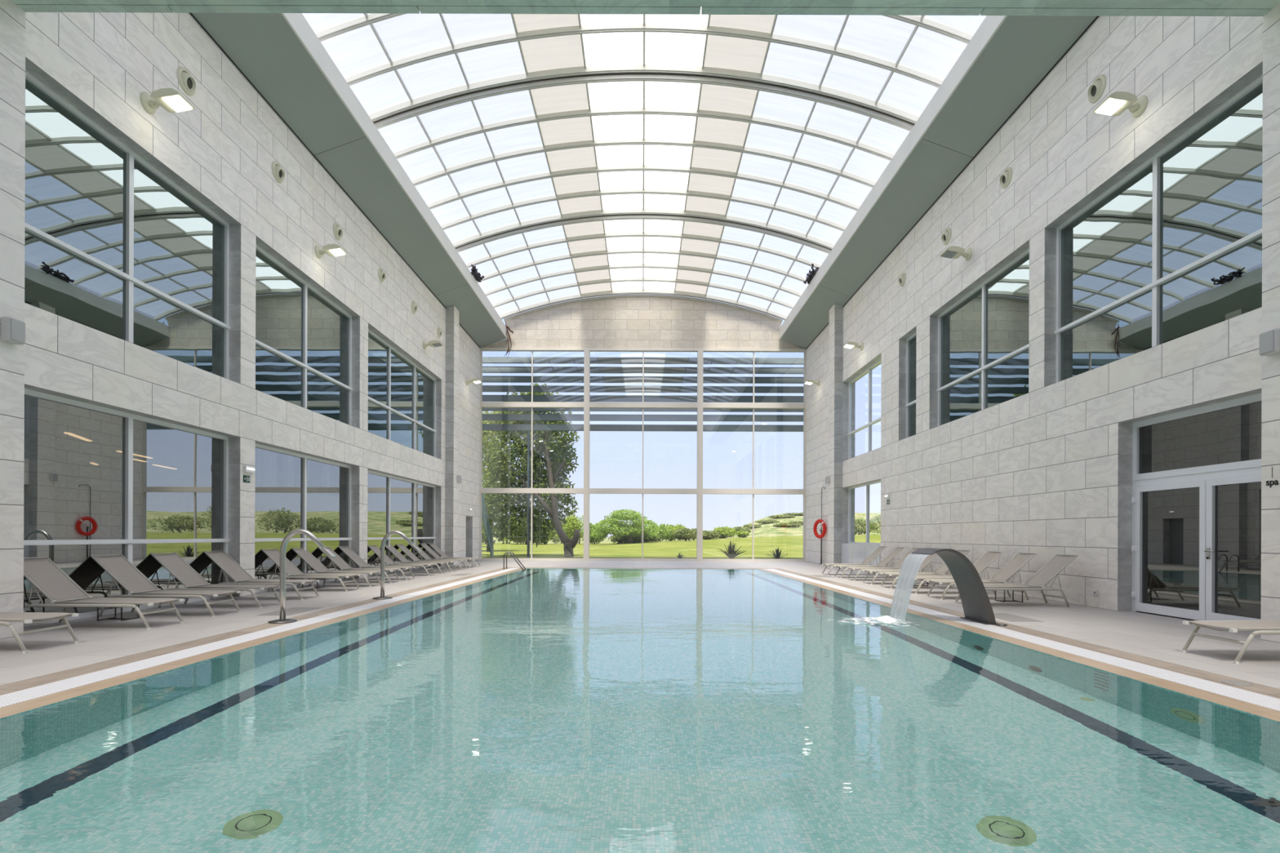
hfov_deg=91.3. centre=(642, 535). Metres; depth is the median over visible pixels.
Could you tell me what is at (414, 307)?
air vent
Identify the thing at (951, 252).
floodlight
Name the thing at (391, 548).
sun lounger
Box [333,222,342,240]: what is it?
air vent
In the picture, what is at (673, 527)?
bush
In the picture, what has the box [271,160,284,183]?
air vent
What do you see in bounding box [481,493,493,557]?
stair
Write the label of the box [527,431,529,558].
post
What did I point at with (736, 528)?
scrub
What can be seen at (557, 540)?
bush
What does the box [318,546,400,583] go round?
sun lounger
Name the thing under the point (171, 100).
floodlight
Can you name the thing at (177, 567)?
sun lounger
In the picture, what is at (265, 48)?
ceiling
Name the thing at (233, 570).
sun lounger
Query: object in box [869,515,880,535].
bush
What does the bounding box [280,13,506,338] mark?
trim
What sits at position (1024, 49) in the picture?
ceiling
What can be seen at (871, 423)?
window
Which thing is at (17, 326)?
grille
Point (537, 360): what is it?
louvers
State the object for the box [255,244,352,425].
window
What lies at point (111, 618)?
side table
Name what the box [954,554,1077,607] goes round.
sun lounger
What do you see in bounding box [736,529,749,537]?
bush
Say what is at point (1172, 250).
window
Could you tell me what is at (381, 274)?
air vent
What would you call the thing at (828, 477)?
loudspeaker
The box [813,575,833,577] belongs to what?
deck hatch
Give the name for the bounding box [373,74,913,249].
skylight section
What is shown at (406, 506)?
window
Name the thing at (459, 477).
loudspeaker
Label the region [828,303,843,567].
wall
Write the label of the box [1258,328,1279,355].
loudspeaker
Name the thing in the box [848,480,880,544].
window
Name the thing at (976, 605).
arch
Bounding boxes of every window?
[23,388,229,626]
[24,71,230,378]
[254,443,351,592]
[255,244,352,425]
[367,470,435,576]
[368,328,435,457]
[479,347,806,561]
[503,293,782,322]
[847,358,881,459]
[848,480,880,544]
[905,332,915,437]
[937,248,1029,426]
[1054,75,1262,382]
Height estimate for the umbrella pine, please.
4.516 m
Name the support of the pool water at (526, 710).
in the floor
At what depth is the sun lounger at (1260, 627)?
6.49 m
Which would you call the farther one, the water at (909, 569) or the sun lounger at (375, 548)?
the sun lounger at (375, 548)
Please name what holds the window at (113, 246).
in the wall at (221, 152)
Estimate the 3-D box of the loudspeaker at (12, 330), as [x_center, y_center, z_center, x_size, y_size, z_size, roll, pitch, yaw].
[-7.493,-2.436,7.450,0.127,0.285,0.202,0,0,0]
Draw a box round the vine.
[505,321,513,356]
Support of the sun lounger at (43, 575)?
on the floor
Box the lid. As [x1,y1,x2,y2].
[1221,680,1253,686]
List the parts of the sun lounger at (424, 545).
backrest frame, backrest, seat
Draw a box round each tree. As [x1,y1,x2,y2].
[481,382,580,557]
[481,411,514,551]
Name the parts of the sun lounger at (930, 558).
leg, seat, rail, seat rail, backrest, backrest frame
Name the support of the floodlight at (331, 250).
attached to the wall at (221, 152)
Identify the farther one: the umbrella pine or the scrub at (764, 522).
the scrub at (764, 522)
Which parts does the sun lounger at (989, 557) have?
leg, seat, rail, backrest, backrest frame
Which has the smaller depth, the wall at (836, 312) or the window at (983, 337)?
the window at (983, 337)
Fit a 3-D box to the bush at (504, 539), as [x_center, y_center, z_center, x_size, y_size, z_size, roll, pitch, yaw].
[-18.125,-0.834,84.000,3.898,4.168,3.650,0,0,0]
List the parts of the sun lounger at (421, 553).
backrest frame, backrest, seat rail, seat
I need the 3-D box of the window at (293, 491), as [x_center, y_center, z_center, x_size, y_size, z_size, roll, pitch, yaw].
[-8.284,-0.369,15.325,0.130,3.180,4.770,0,0,0]
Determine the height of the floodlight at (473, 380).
0.300 m
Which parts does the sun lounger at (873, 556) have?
seat, rail, backrest, backrest frame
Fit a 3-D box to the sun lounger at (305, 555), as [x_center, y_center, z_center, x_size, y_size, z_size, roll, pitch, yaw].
[-7.365,0.766,15.090,1.920,0.938,0.640,0,0,0]
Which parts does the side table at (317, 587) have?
leg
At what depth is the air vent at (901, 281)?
19.21 m
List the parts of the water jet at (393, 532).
plate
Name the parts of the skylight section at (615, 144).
panel, panel, panel, panel, panel, panel, panel, panel, panel, panel, panel, panel, panel, panel, panel, panel, panel, panel, panel, panel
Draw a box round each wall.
[0,0,25,639]
[24,11,479,596]
[444,305,458,565]
[482,297,803,348]
[805,16,1262,611]
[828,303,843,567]
[1260,2,1279,643]
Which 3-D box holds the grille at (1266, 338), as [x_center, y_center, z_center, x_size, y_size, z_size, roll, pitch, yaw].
[7.449,-2.304,7.470,0.006,0.239,0.166,0,0,0]
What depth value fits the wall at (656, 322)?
30.83 m
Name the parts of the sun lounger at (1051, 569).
seat rail, seat, rail, leg, backrest, backrest frame, leg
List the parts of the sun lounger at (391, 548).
backrest, backrest frame, seat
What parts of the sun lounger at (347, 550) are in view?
backrest frame, backrest, seat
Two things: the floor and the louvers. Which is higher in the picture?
the louvers
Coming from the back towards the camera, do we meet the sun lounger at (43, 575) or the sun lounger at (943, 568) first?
the sun lounger at (943, 568)
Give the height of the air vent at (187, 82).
0.420 m
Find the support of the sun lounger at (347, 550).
on the floor
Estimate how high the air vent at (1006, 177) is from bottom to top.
0.420 m
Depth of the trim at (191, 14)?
14.53 m
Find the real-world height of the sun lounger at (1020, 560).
0.938 m
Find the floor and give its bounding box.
[0,560,1279,723]
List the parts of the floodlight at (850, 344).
wall plate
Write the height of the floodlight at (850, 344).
0.300 m
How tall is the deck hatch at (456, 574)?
0.003 m
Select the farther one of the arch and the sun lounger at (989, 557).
the sun lounger at (989, 557)
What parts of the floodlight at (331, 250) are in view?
wall plate, arm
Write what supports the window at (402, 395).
in the wall at (221, 152)
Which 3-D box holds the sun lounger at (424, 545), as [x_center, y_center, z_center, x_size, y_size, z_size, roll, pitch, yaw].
[-7.365,0.766,23.620,1.920,0.938,0.640,0,0,0]
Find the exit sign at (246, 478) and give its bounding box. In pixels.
[243,475,250,483]
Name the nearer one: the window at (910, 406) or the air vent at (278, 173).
the air vent at (278, 173)
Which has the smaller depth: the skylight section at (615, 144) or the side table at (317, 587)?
the side table at (317, 587)
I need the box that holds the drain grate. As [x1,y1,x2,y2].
[0,568,1279,711]
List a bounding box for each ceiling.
[191,13,506,347]
[780,15,1096,348]
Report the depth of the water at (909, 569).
9.21 m
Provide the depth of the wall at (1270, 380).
7.54 m
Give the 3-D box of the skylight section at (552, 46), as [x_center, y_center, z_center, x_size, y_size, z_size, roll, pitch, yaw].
[0.039,-11.252,11.675,14.760,2.085,9.450,0,0,0]
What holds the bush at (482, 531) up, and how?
on the lawn
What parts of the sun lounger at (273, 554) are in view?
backrest, backrest frame, rail, seat rail, seat, leg, leg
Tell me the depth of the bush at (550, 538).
83.78 m
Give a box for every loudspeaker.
[0,316,25,344]
[457,475,461,483]
[825,475,830,484]
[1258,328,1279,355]
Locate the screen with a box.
[841,543,879,573]
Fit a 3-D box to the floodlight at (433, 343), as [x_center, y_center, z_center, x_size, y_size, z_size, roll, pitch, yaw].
[-7.671,-6.977,22.900,0.641,0.300,0.380,0,0,0]
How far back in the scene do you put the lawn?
61.25 m
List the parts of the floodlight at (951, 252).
arm, wall plate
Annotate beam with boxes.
[11,0,1279,8]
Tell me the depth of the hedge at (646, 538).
81.56 m
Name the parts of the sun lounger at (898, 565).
seat, rail, backrest, backrest frame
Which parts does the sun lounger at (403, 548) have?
backrest frame, backrest, seat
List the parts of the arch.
plate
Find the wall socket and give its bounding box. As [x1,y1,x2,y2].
[1093,590,1098,595]
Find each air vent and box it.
[176,66,195,96]
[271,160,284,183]
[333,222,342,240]
[377,267,386,282]
[410,301,417,313]
[436,327,442,337]
[897,272,906,287]
[941,227,951,244]
[999,167,1013,188]
[1087,74,1106,103]
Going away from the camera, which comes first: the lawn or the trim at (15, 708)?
the trim at (15, 708)
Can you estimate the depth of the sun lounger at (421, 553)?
22.63 m
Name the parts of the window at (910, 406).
pane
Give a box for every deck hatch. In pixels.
[257,607,323,615]
[452,573,471,575]
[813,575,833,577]
[993,613,1044,622]
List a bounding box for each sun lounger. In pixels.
[0,612,80,653]
[23,556,185,629]
[90,554,241,617]
[150,551,279,608]
[204,550,319,600]
[261,548,360,591]
[291,547,380,586]
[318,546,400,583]
[337,546,415,580]
[367,545,436,576]
[385,544,448,573]
[395,543,457,571]
[412,544,466,569]
[419,542,475,568]
[428,542,480,567]
[821,546,887,575]
[834,546,904,577]
[846,547,921,581]
[862,552,938,585]
[880,549,970,589]
[914,551,1003,594]
[925,552,1036,599]
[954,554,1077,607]
[1180,620,1279,664]
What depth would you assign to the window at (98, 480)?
9.85 m
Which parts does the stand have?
post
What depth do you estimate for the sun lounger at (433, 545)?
24.47 m
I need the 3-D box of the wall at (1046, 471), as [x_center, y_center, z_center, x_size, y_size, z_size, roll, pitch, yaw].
[8.280,-3.956,12.925,0.500,10.470,35.850,0,0,0]
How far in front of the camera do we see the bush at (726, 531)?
91.19 m
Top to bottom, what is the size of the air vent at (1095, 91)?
0.420 m
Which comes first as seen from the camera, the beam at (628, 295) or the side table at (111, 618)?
the side table at (111, 618)
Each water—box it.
[0,568,1279,852]
[889,553,928,624]
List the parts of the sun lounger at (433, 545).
backrest, backrest frame, seat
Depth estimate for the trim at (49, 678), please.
6.77 m
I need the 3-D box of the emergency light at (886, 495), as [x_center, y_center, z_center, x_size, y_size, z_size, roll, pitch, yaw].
[7.981,-1.272,20.400,0.078,0.140,0.260,0,0,0]
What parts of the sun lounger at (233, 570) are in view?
backrest frame, backrest, rail, seat rail, seat, leg, leg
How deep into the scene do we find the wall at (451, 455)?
25.40 m
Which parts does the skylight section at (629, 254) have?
panel, panel, panel, panel, panel, panel, panel, panel, panel, panel, panel, panel, panel, panel, panel, panel, panel, panel, panel, panel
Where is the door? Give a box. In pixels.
[1131,393,1261,620]
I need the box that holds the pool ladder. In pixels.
[503,551,525,569]
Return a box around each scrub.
[733,526,751,532]
[742,524,761,528]
[754,520,779,524]
[767,514,795,518]
[773,522,802,527]
[782,512,803,515]
[786,520,803,524]
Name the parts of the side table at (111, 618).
leg, leg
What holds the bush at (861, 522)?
on the lawn
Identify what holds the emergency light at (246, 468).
attached to the wall at (221, 152)
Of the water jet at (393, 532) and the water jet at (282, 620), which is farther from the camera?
the water jet at (393, 532)
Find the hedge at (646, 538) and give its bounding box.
[607,532,662,543]
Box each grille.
[10,318,25,342]
[1258,329,1273,354]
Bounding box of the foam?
[841,615,911,626]
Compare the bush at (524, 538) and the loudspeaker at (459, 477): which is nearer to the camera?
the loudspeaker at (459, 477)
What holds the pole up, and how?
on the floor
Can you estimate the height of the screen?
0.955 m
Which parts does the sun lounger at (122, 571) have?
leg, backrest frame, backrest, rail, seat rail, seat, seat rail, leg, leg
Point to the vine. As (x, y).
(507, 326)
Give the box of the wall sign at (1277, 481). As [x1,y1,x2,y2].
[1266,466,1278,487]
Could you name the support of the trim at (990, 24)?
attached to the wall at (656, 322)
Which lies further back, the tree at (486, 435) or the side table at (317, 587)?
the tree at (486, 435)
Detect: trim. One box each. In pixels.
[0,567,1279,698]
[0,568,1279,721]
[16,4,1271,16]
[189,13,479,347]
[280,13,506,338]
[778,15,1007,339]
[805,16,1099,349]
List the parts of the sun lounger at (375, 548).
backrest frame, backrest, rail, seat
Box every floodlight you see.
[140,88,195,114]
[314,244,346,258]
[422,340,443,349]
[466,378,481,385]
[804,379,820,386]
[843,341,863,350]
[939,245,972,260]
[1093,91,1147,117]
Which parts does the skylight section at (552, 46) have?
panel, panel, panel, panel, panel, panel, panel, panel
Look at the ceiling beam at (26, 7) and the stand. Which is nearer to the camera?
the ceiling beam at (26, 7)
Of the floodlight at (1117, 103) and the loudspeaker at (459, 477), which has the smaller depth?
the floodlight at (1117, 103)
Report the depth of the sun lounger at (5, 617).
6.85 m
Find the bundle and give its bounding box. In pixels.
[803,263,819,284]
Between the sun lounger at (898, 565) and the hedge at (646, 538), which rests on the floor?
the sun lounger at (898, 565)
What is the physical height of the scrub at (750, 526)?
1.119 m
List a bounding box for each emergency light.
[242,465,254,473]
[884,493,889,498]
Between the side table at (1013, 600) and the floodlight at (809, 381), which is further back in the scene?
the floodlight at (809, 381)
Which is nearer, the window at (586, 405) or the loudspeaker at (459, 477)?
the loudspeaker at (459, 477)
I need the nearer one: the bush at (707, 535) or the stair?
the stair
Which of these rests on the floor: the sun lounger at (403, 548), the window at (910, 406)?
the sun lounger at (403, 548)
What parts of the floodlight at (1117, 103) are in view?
arm, wall plate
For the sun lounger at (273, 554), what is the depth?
13.83 m
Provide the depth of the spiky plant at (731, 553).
32.31 m
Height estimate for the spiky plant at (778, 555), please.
0.699 m
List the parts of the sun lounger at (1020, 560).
leg, leg, seat, rail, backrest, backrest frame, leg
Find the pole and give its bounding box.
[821,487,825,528]
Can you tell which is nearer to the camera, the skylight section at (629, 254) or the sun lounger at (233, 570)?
the sun lounger at (233, 570)
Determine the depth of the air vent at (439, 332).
24.40 m
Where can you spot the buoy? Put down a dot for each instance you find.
(819, 521)
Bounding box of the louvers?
[482,356,804,431]
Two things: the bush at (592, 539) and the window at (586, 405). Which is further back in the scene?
the bush at (592, 539)
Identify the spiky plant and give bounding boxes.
[717,540,747,559]
[767,547,787,559]
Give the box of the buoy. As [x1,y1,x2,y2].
[813,518,826,538]
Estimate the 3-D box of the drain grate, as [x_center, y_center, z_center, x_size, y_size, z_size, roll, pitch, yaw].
[-0.005,1.375,9.290,9.880,0.249,28.580,0,0,0]
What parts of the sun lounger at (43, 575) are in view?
backrest, backrest frame, leg, rail, seat rail, seat, seat rail, leg, leg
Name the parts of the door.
pane, transom pane, handle, pane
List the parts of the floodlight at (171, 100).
wall plate, arm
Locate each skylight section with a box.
[315,7,973,125]
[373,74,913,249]
[455,214,831,319]
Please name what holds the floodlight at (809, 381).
attached to the wall at (1046, 471)
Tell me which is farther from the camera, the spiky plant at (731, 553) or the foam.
the spiky plant at (731, 553)
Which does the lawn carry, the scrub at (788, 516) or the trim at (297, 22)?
the scrub at (788, 516)
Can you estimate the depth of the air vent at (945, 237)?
16.41 m
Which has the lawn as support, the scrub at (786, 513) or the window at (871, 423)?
the scrub at (786, 513)
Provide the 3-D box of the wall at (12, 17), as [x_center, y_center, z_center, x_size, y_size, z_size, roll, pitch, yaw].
[-7.782,-2.587,7.445,0.451,7.620,0.410,0,0,0]
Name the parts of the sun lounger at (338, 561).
backrest frame, backrest, seat rail, seat, leg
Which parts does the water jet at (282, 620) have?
plate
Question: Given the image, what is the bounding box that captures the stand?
[818,528,822,564]
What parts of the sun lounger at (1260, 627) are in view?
leg, seat, seat rail, leg, seat rail, rail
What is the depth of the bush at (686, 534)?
85.97 m
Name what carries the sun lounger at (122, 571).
on the floor
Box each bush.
[481,523,494,544]
[493,515,515,543]
[508,516,541,544]
[533,520,558,544]
[551,516,574,543]
[562,513,590,543]
[581,522,605,544]
[646,523,672,542]
[663,524,685,541]
[672,527,696,541]
[694,530,720,539]
[712,526,737,538]
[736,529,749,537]
[854,518,876,534]
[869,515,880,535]
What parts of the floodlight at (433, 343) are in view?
wall plate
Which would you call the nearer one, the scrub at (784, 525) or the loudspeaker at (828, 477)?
the loudspeaker at (828, 477)
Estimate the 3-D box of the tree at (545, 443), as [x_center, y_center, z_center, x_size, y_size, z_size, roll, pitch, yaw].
[-6.651,-3.721,36.771,6.208,10.402,3.587,0,0,0]
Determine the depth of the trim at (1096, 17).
14.54 m
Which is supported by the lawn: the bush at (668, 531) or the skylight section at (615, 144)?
the bush at (668, 531)
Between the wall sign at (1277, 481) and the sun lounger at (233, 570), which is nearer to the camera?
the wall sign at (1277, 481)
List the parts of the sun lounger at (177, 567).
backrest frame, backrest, rail, seat rail, seat, seat rail, leg, leg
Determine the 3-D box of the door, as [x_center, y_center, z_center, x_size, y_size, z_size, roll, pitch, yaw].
[8.256,-0.311,9.160,0.191,3.180,2.780,0,0,0]
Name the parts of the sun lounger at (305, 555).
backrest frame, backrest, rail, seat rail, seat, seat rail, leg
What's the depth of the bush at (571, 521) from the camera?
89.15 m
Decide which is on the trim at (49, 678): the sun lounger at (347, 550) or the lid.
the lid
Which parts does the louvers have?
blade, blade, blade, blade, blade, blade, blade, blade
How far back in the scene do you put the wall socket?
11.01 m
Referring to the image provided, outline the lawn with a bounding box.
[481,512,880,559]
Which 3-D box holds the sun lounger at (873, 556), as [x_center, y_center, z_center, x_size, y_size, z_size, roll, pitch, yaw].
[6.819,0.816,20.170,1.920,0.938,0.640,0,0,0]
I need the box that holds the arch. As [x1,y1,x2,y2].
[911,547,1007,626]
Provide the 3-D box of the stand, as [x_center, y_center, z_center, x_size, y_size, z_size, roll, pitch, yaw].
[7.898,0.503,27.620,0.240,1.550,0.240,0,0,0]
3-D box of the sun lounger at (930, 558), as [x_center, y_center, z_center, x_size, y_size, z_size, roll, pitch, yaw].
[6.819,0.816,16.380,1.920,0.938,0.640,0,0,0]
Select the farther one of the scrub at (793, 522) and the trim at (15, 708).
the scrub at (793, 522)
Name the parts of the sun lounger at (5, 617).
rail, seat rail, leg, seat rail, seat, leg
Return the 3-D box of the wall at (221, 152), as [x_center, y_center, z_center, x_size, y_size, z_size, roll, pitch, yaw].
[-8.252,-4.014,12.925,0.500,10.470,35.850,0,0,0]
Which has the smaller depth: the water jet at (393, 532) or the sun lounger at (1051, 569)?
the sun lounger at (1051, 569)
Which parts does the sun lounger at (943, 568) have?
leg, seat, seat rail, rail, backrest, backrest frame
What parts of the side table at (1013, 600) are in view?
leg, leg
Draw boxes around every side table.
[97,604,139,620]
[302,577,324,588]
[995,590,1022,602]
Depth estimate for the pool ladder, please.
22.60 m
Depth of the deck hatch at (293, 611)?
10.14 m
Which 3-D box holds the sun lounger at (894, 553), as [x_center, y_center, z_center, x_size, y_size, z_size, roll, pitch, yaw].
[6.819,0.816,18.820,1.920,0.938,0.640,0,0,0]
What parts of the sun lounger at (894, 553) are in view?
seat, seat rail, backrest, backrest frame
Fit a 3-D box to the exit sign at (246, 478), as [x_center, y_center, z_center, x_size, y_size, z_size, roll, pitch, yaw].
[-8.004,-1.138,12.660,0.016,0.140,0.220,0,0,0]
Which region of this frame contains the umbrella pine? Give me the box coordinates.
[591,508,659,543]
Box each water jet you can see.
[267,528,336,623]
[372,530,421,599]
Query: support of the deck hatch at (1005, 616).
on the floor

